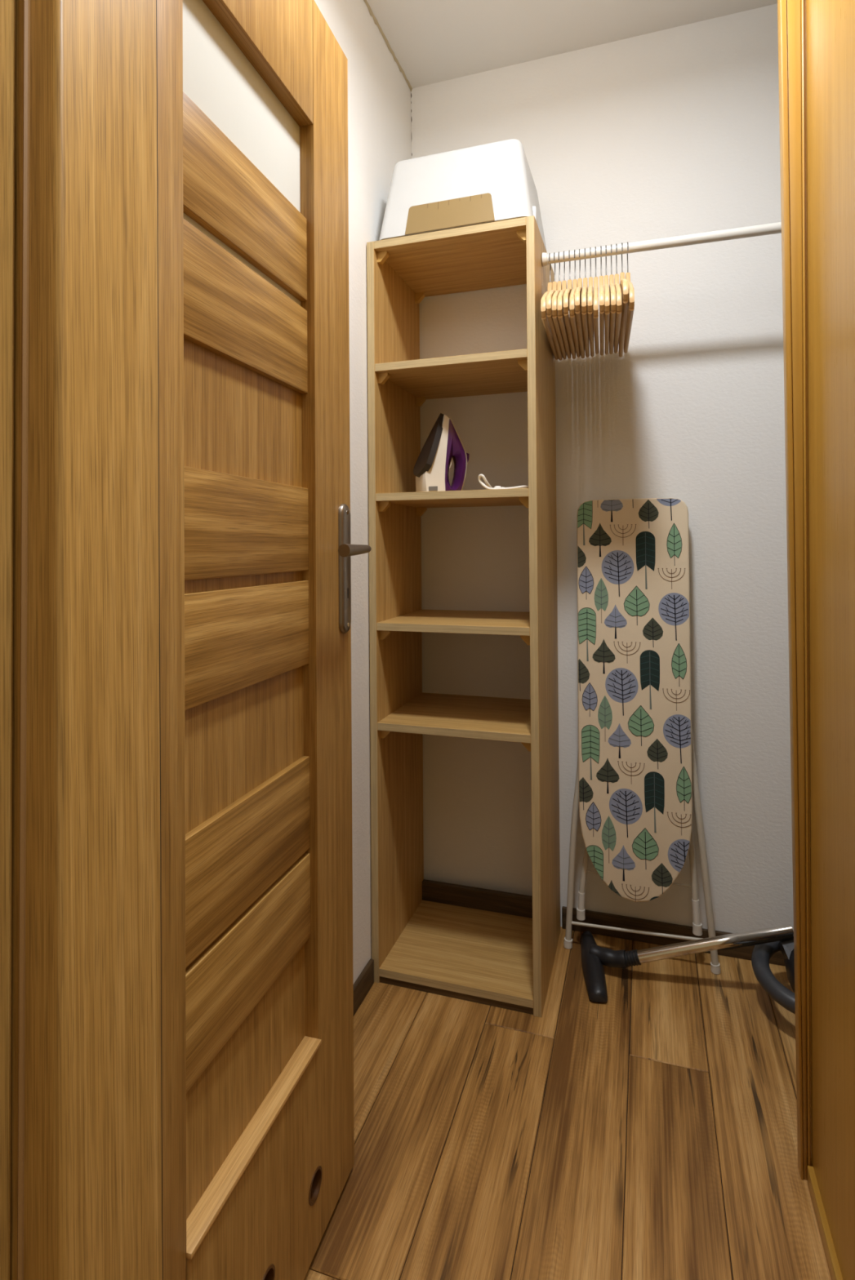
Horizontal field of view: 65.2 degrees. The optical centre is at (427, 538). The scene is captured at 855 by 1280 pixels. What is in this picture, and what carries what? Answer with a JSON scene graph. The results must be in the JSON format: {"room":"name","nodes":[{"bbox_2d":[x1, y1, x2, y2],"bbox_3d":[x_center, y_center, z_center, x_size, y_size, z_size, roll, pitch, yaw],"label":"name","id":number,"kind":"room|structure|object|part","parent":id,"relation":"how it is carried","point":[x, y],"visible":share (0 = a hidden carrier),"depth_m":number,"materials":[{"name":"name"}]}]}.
{"room":"walk-in closet","nodes":[
{"label":"walk-in closet","id":0,"kind":"room"},
{"bbox_2d":[314,0,412,984],"bbox_3d":[-0.313,-0.122,1.410,0.106,2.572,1.720,-1,0,18],"label":"wall","id":1,"kind":"structure","parent":0,"point":[380,123],"depth_m":1.71,"materials":[{"name":"white paint"}]},
{"bbox_2d":[352,959,373,1015],"bbox_3d":[-0.313,1.113,1.202,0.011,0.061,1.096,-1,0,18],"label":"baseboard","id":2,"kind":"structure","parent":1,"relation":"attached to","point":[364,982],"depth_m":1.66,"materials":[{"name":"brown wood"}]},
{"bbox_2d":[303,926,831,1279],"bbox_3d":[0.215,1.168,0.558,2.086,0.060,3.020,-1,0,18],"label":"floor","id":3,"kind":"structure","parent":0,"point":[648,1131],"depth_m":1.27,"materials":[{"name":"brown wood"}]},
{"bbox_2d":[366,215,559,1017],"bbox_3d":[0.113,0.184,1.839,0.436,1.914,0.365,-1,-1,18],"label":"shelving unit","id":4,"kind":"object","parent":3,"relation":"on","point":[497,948],"visible":1,"depth_m":1.78,"materials":[{"name":"brown wood"}]},
{"bbox_3d":[-0.085,0.186,1.904,0.020,1.914,0.365,-1,-1,18],"label":"panel","id":5,"kind":"part","parent":4,"relation":"part of","materials":[{"name":"brown wood"}]},
{"bbox_2d":[413,413,469,492],"bbox_3d":[0.039,-0.229,1.804,0.151,0.220,0.107,-1,0,-19],"label":"iron","id":6,"kind":"object","parent":4,"relation":"on","point":[433,464],"visible":0.99,"depth_m":1.78,"materials":[{"name":"white plastic"}]},
{"bbox_3d":[0.108,-0.444,1.845,0.396,0.020,0.364,-1,-1,18],"label":"shelf","id":7,"kind":"part","parent":4,"relation":"part of","materials":[{"name":"brown wood"}]},
{"bbox_3d":[0.111,-0.108,1.842,0.396,0.020,0.364,-1,-1,18],"label":"shelf","id":8,"kind":"part","parent":4,"relation":"part of","materials":[{"name":"brown wood"}]},
{"bbox_3d":[0.114,0.226,1.839,0.396,0.020,0.364,-1,-1,18],"label":"shelf","id":9,"kind":"part","parent":4,"relation":"part of","materials":[{"name":"brown wood"}]},
{"bbox_3d":[0.116,0.483,1.837,0.396,0.020,0.364,-1,-1,18],"label":"shelf","id":10,"kind":"part","parent":4,"relation":"part of","materials":[{"name":"brown wood"}]},
{"bbox_2d":[378,138,546,252],"bbox_3d":[0.110,-0.884,1.830,0.406,0.216,0.332,-1,-1,18],"label":"box","id":11,"kind":"object","parent":4,"relation":"on","point":[492,182],"visible":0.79,"depth_m":1.68,"materials":[{"name":"white plastic"}]},
{"bbox_3d":[0.174,1.076,1.995,0.396,0.056,0.017,-1,-1,18],"label":"rail","id":12,"kind":"part","parent":4,"relation":"part of","materials":[{"name":"brown wood"}]},
{"bbox_2d":[477,474,528,489],"bbox_3d":[0.210,-0.144,1.762,0.131,0.046,0.151,-1,0,18],"label":"power cord","id":13,"kind":"object","parent":4,"relation":"on","point":[488,487],"visible":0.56,"depth_m":1.72,"materials":[{"name":"white plastic"}]},
{"bbox_3d":[0.311,0.182,1.774,0.020,1.914,0.365,-1,-1,18],"label":"panel","id":14,"kind":"part","parent":4,"relation":"part of","materials":[{"name":"brown wood"}]},
{"bbox_2d":[542,222,781,266],"bbox_3d":[0.871,-0.724,1.535,1.207,0.034,0.034,-1,0,18],"label":"clothes rod","id":15,"kind":"object","parent":4,"relation":"attached to","point":[774,228],"visible":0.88,"depth_m":1.62,"materials":[{"name":"white metal"}]},
{"bbox_2d":[542,253,547,266],"bbox_3d":[0.303,-0.718,1.721,0.013,0.034,0.034,-1,0,18],"label":"socket","id":16,"kind":"object","parent":15,"relation":"attached to","point":[544,255],"depth_m":1.71,"materials":[{"name":"white plastic"}]},
{"bbox_2d":[540,253,558,359],"bbox_3d":[0.316,-0.619,1.720,0.011,0.226,0.432,-1,2,15],"label":"clothes hanger","id":17,"kind":"object","parent":15,"relation":"hanging from","point":[543,302],"visible":0.45,"depth_m":1.62,"materials":[{"name":"brown wood"}]},
{"bbox_3d":[0.317,-0.584,1.721,0.011,0.144,0.432,-1,2,15],"label":"arm","id":18,"kind":"part","parent":17,"relation":"part of","materials":[{"name":"brown wood"}]},
{"bbox_2d":[546,252,562,360],"bbox_3d":[0.327,-0.619,1.715,0.012,0.226,0.432,-1,1,15],"label":"clothes hanger","id":19,"kind":"object","parent":15,"relation":"hanging from","point":[548,298],"visible":0.58,"depth_m":1.62,"materials":[{"name":"brown wood"}]},
{"bbox_3d":[0.327,-0.584,1.716,0.011,0.144,0.432,-1,1,15],"label":"arm","id":20,"kind":"part","parent":19,"relation":"part of","materials":[{"name":"brown wood"}]},
{"bbox_2d":[551,251,566,359],"bbox_3d":[0.338,-0.619,1.713,0.012,0.226,0.432,-1,2,15],"label":"clothes hanger","id":21,"kind":"object","parent":15,"relation":"hanging from","point":[555,295],"visible":0.58,"depth_m":1.64,"materials":[{"name":"brown wood"}]},
{"bbox_3d":[0.339,-0.584,1.714,0.011,0.144,0.432,-1,2,15],"label":"arm","id":22,"kind":"part","parent":21,"relation":"part of","materials":[{"name":"brown wood"}]},
{"bbox_2d":[556,251,571,358],"bbox_3d":[0.351,-0.616,1.713,0.011,0.233,0.432,-1,0,15],"label":"clothes hanger","id":23,"kind":"object","parent":15,"relation":"hanging from","point":[560,297],"visible":0.68,"depth_m":1.62,"materials":[{"name":"brown wood"}]},
{"bbox_2d":[563,250,576,359],"bbox_3d":[0.363,-0.619,1.704,0.012,0.226,0.432,-1,1,15],"label":"clothes hanger","id":24,"kind":"object","parent":15,"relation":"hanging from","point":[566,293],"visible":0.68,"depth_m":1.63,"materials":[{"name":"brown wood"}]},
{"bbox_3d":[0.363,-0.584,1.704,0.011,0.144,0.432,-1,1,15],"label":"arm","id":25,"kind":"part","parent":24,"relation":"part of","materials":[{"name":"brown wood"}]},
{"bbox_2d":[568,249,580,357],"bbox_3d":[0.377,-0.615,1.706,0.011,0.234,0.432,-1,0,15],"label":"clothes hanger","id":26,"kind":"object","parent":15,"relation":"hanging from","point":[571,298],"visible":0.7,"depth_m":1.61,"materials":[{"name":"brown wood"}]},
{"bbox_3d":[0.377,-0.585,1.703,0.011,0.144,0.432,-1,2,15],"label":"arm","id":27,"kind":"part","parent":26,"relation":"part of","materials":[{"name":"brown wood"}]},
{"bbox_2d":[574,248,584,358],"bbox_3d":[0.387,-0.620,1.696,0.012,0.226,0.432,-1,1,15],"label":"clothes hanger","id":28,"kind":"object","parent":15,"relation":"hanging from","point":[578,291],"visible":0.8,"depth_m":1.63,"materials":[{"name":"brown wood"}]},
{"bbox_3d":[0.387,-0.585,1.696,0.011,0.144,0.432,-1,1,15],"label":"arm","id":29,"kind":"part","parent":28,"relation":"part of","materials":[{"name":"brown wood"}]},
{"bbox_2d":[581,248,589,357],"bbox_3d":[0.400,-0.620,1.692,0.011,0.226,0.432,-1,2,15],"label":"clothes hanger","id":30,"kind":"object","parent":15,"relation":"hanging from","point":[584,292],"visible":0.92,"depth_m":1.62,"materials":[{"name":"brown wood"}]},
{"bbox_3d":[0.400,-0.585,1.694,0.011,0.144,0.432,-1,2,15],"label":"arm","id":31,"kind":"part","parent":30,"relation":"part of","materials":[{"name":"brown wood"}]},
{"bbox_2d":[586,247,594,356],"bbox_3d":[0.412,-0.620,1.688,0.011,0.226,0.432,-1,2,15],"label":"clothes hanger","id":32,"kind":"object","parent":15,"relation":"hanging from","point":[589,293],"visible":0.93,"depth_m":1.61,"materials":[{"name":"brown wood"}]},
{"bbox_3d":[0.413,-0.585,1.689,0.011,0.144,0.432,-1,2,15],"label":"arm","id":33,"kind":"part","parent":32,"relation":"part of","materials":[{"name":"brown wood"}]},
{"bbox_2d":[592,246,599,354],"bbox_3d":[0.427,-0.613,1.695,0.011,0.240,0.432,-1,0,15],"label":"clothes hanger","id":34,"kind":"object","parent":15,"relation":"hanging from","point":[595,296],"visible":0.98,"depth_m":1.58,"materials":[{"name":"brown wood"}]},
{"bbox_3d":[0.426,-0.585,1.691,0.011,0.144,0.432,-1,4,15],"label":"arm","id":35,"kind":"part","parent":34,"relation":"part of","materials":[{"name":"brown wood"}]},
{"bbox_2d":[599,245,604,355],"bbox_3d":[0.438,-0.617,1.684,0.011,0.233,0.432,-1,0,15],"label":"clothes hanger","id":36,"kind":"object","parent":15,"relation":"hanging from","point":[601,277],"visible":1,"depth_m":1.60,"materials":[{"name":"brown wood"}]},
{"bbox_3d":[0.438,-0.585,1.682,0.011,0.144,0.432,-1,2,15],"label":"arm","id":37,"kind":"part","parent":36,"relation":"part of","materials":[{"name":"brown wood"}]},
{"bbox_2d":[604,245,609,354],"bbox_3d":[0.450,-0.616,1.683,0.011,0.235,0.432,-1,0,15],"label":"clothes hanger","id":38,"kind":"object","parent":15,"relation":"hanging from","point":[606,300],"visible":0.95,"depth_m":1.58,"materials":[{"name":"brown wood"}]},
{"bbox_3d":[0.450,-0.585,1.680,0.011,0.144,0.432,-1,3,15],"label":"arm","id":39,"kind":"part","parent":38,"relation":"part of","materials":[{"name":"brown wood"}]},
{"bbox_2d":[608,244,615,354],"bbox_3d":[0.462,-0.616,1.678,0.011,0.235,0.432,-1,0,15],"label":"clothes hanger","id":40,"kind":"object","parent":15,"relation":"hanging from","point":[611,286],"visible":0.9,"depth_m":1.61,"materials":[{"name":"brown wood"}]},
{"bbox_3d":[0.462,-0.585,1.676,0.011,0.144,0.432,-1,3,15],"label":"arm","id":41,"kind":"part","parent":40,"relation":"part of","materials":[{"name":"brown wood"}]},
{"bbox_2d":[613,244,621,353],"bbox_3d":[0.474,-0.615,1.676,0.011,0.237,0.432,-1,0,15],"label":"clothes hanger","id":42,"kind":"object","parent":15,"relation":"hanging from","point":[618,291],"visible":0.82,"depth_m":1.60,"materials":[{"name":"brown wood"}]},
{"bbox_3d":[0.473,-0.586,1.673,0.011,0.144,0.432,-1,3,15],"label":"arm","id":43,"kind":"part","parent":42,"relation":"part of","materials":[{"name":"brown wood"}]},
{"bbox_2d":[617,243,628,357],"bbox_3d":[0.483,-0.621,1.659,0.012,0.226,0.432,-1,-2,15],"label":"clothes hanger","id":44,"kind":"object","parent":15,"relation":"hanging from","point":[623,282],"visible":0.86,"depth_m":1.60,"materials":[{"name":"brown wood"}]},
{"bbox_3d":[0.483,-0.586,1.659,0.011,0.144,0.432,-1,-2,15],"label":"arm","id":45,"kind":"part","parent":44,"relation":"part of","materials":[{"name":"brown wood"}]},
{"bbox_2d":[623,242,634,353],"bbox_3d":[0.499,-0.617,1.665,0.011,0.234,0.432,-1,0,15],"label":"clothes hanger","id":46,"kind":"object","parent":15,"relation":"hanging from","point":[630,308],"visible":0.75,"depth_m":1.58,"materials":[{"name":"brown wood"}]},
{"bbox_3d":[0.498,-0.586,1.663,0.011,0.144,0.432,-1,2,15],"label":"arm","id":47,"kind":"part","parent":46,"relation":"part of","materials":[{"name":"brown wood"}]},
{"bbox_2d":[563,497,720,973],"bbox_3d":[0.567,0.512,1.810,0.403,1.244,0.095,-1,0,18],"label":"ironing board","id":48,"kind":"object","parent":3,"relation":"on","point":[636,784],"visible":1,"depth_m":1.80,"materials":[{"name":"beige fabric"}]},
{"bbox_3d":[0.418,0.769,1.875,0.080,0.707,0.019,-1,0,-23],"label":"leg","id":49,"kind":"part","parent":48,"relation":"part of","materials":[{"name":"white metal"}]},
{"bbox_3d":[0.448,0.795,1.870,0.062,0.520,0.018,-1,0,-7],"label":"leg","id":50,"kind":"part","parent":48,"relation":"part of","materials":[{"name":"white metal"}]},
{"bbox_2d":[577,498,691,902],"bbox_3d":[0.553,0.426,1.802,0.288,1.067,0.071,-1,0,18],"label":"print","id":51,"kind":"object","parent":48,"relation":"attached to","point":[634,756],"depth_m":1.80},
{"bbox_3d":[0.700,0.787,1.788,0.019,0.510,0.054,-1,0,-40],"label":"leg","id":52,"kind":"part","parent":48,"relation":"part of","materials":[{"name":"white metal"}]},
{"bbox_3d":[0.720,0.764,1.775,0.026,0.706,0.094,-1,0,-42],"label":"leg","id":53,"kind":"part","parent":48,"relation":"part of","materials":[{"name":"white metal"}]},
{"bbox_2d":[579,924,793,1002],"bbox_3d":[0.640,1.035,1.696,0.519,0.196,0.265,-1,0,18],"label":"wand","id":54,"kind":"object","parent":3,"relation":"on","point":[593,957],"visible":0.99,"depth_m":1.68,"materials":[{"name":"silver plastic"}]},
{"bbox_2d":[751,933,795,1013],"bbox_3d":[0.978,1.040,1.558,0.406,0.179,0.264,-1,0,18],"label":"hose","id":55,"kind":"object","parent":3,"relation":"on","point":[761,955],"visible":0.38,"depth_m":1.58,"materials":[{"name":"black plastic"}]},
{"bbox_3d":[0.887,1.018,1.595,0.048,0.105,0.128,-1,0,-2],"label":"handle","id":56,"kind":"part","parent":55,"relation":"part of","materials":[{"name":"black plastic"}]},
{"bbox_2d":[366,0,777,88],"bbox_3d":[0.299,-1.455,0.521,1.850,0.080,3.020,-1,0,18],"label":"ceiling","id":57,"kind":"structure","parent":0,"point":[433,42],"depth_m":1.84,"materials":[{"name":"beige paint"}]},
{"bbox_2d":[410,4,793,933],"bbox_3d":[0.812,-0.134,1.883,1.750,2.572,0.121,-1,0,18],"label":"wall","id":58,"kind":"structure","parent":0,"point":[673,131],"depth_m":1.88,"materials":[{"name":"white paint"}]},
{"bbox_2d":[561,906,784,965],"bbox_3d":[0.965,1.099,1.768,1.202,0.061,0.012,-1,0,18],"label":"baseboard","id":59,"kind":"structure","parent":58,"relation":"attached to","point":[591,917],"depth_m":1.88,"materials":[{"name":"brown wood"}]},
{"bbox_3d":[0.169,-0.128,0.402,2.050,2.572,0.103,-1,0,18],"label":"wall","id":60,"kind":"structure","parent":0,"visible":0},
{"bbox_2d":[0,0,163,1279],"bbox_3d":[0.045,0.085,0.379,0.815,2.110,0.262,-1,0,18],"label":"door frame","id":61,"kind":"structure","parent":60,"relation":"attached to","point":[81,1074],"depth_m":0.51,"materials":[{"name":"brown wood"}]},
{"bbox_2d":[156,0,371,1279],"bbox_3d":[-0.214,0.120,0.929,0.101,2.014,0.605,-1,-1,16],"label":"door","id":62,"kind":"structure","parent":60,"relation":"in","point":[255,549],"depth_m":0.93,"materials":[{"name":"brown wood"}]},
{"bbox_3d":[-0.258,-0.461,0.935,0.006,0.460,0.347,-1,-1,16],"label":"glass pane","id":63,"kind":"part","parent":62,"relation":"part of","materials":[{"name":"white glass"}]},
{"bbox_3d":[-0.255,0.284,0.927,0.012,1.060,0.347,-1,-1,16],"label":"panel","id":64,"kind":"part","parent":62,"relation":"part of","materials":[{"name":"brown wood"}]},
{"bbox_3d":[-0.253,-0.782,0.937,0.040,0.209,0.339,-1,-1,16],"label":"rail","id":65,"kind":"part","parent":62,"relation":"part of","materials":[{"name":"brown wood"}]},
{"bbox_3d":[-0.232,0.968,0.945,0.040,0.318,0.399,-1,-1,16],"label":"rail","id":66,"kind":"part","parent":62,"relation":"part of","materials":[{"name":"brown wood"}]},
{"bbox_3d":[-0.146,0.053,1.189,0.009,0.230,0.041,-1,-1,16],"label":"handle plate","id":67,"kind":"part","parent":62,"relation":"part of","materials":[{"name":"metal"}]},
{"bbox_3d":[-0.133,0.020,1.132,0.055,0.021,0.121,-1,-1,16],"label":"lever","id":68,"kind":"part","parent":62,"relation":"part of","materials":[{"name":"metal"}]},
{"bbox_2d":[777,0,854,1279],"bbox_3d":[0.537,-0.142,0.796,0.064,2.552,0.862,-1,0,18],"label":"door frame","id":69,"kind":"structure","parent":60,"relation":"in","point":[816,37],"depth_m":1.09,"materials":[{"name":"brown wood"}]},
{"bbox_3d":[0.548,1.117,0.784,0.018,0.034,0.818,-1,0,18],"label":"rail","id":70,"kind":"part","parent":69,"relation":"part of","materials":[{"name":"brown wood"}]},
{"bbox_3d":[0.550,-0.142,0.783,0.031,2.552,0.845,-1,0,18],"label":"panel","id":71,"kind":"part","parent":69,"relation":"part of","materials":[{"name":"brown wood"}]}
]}

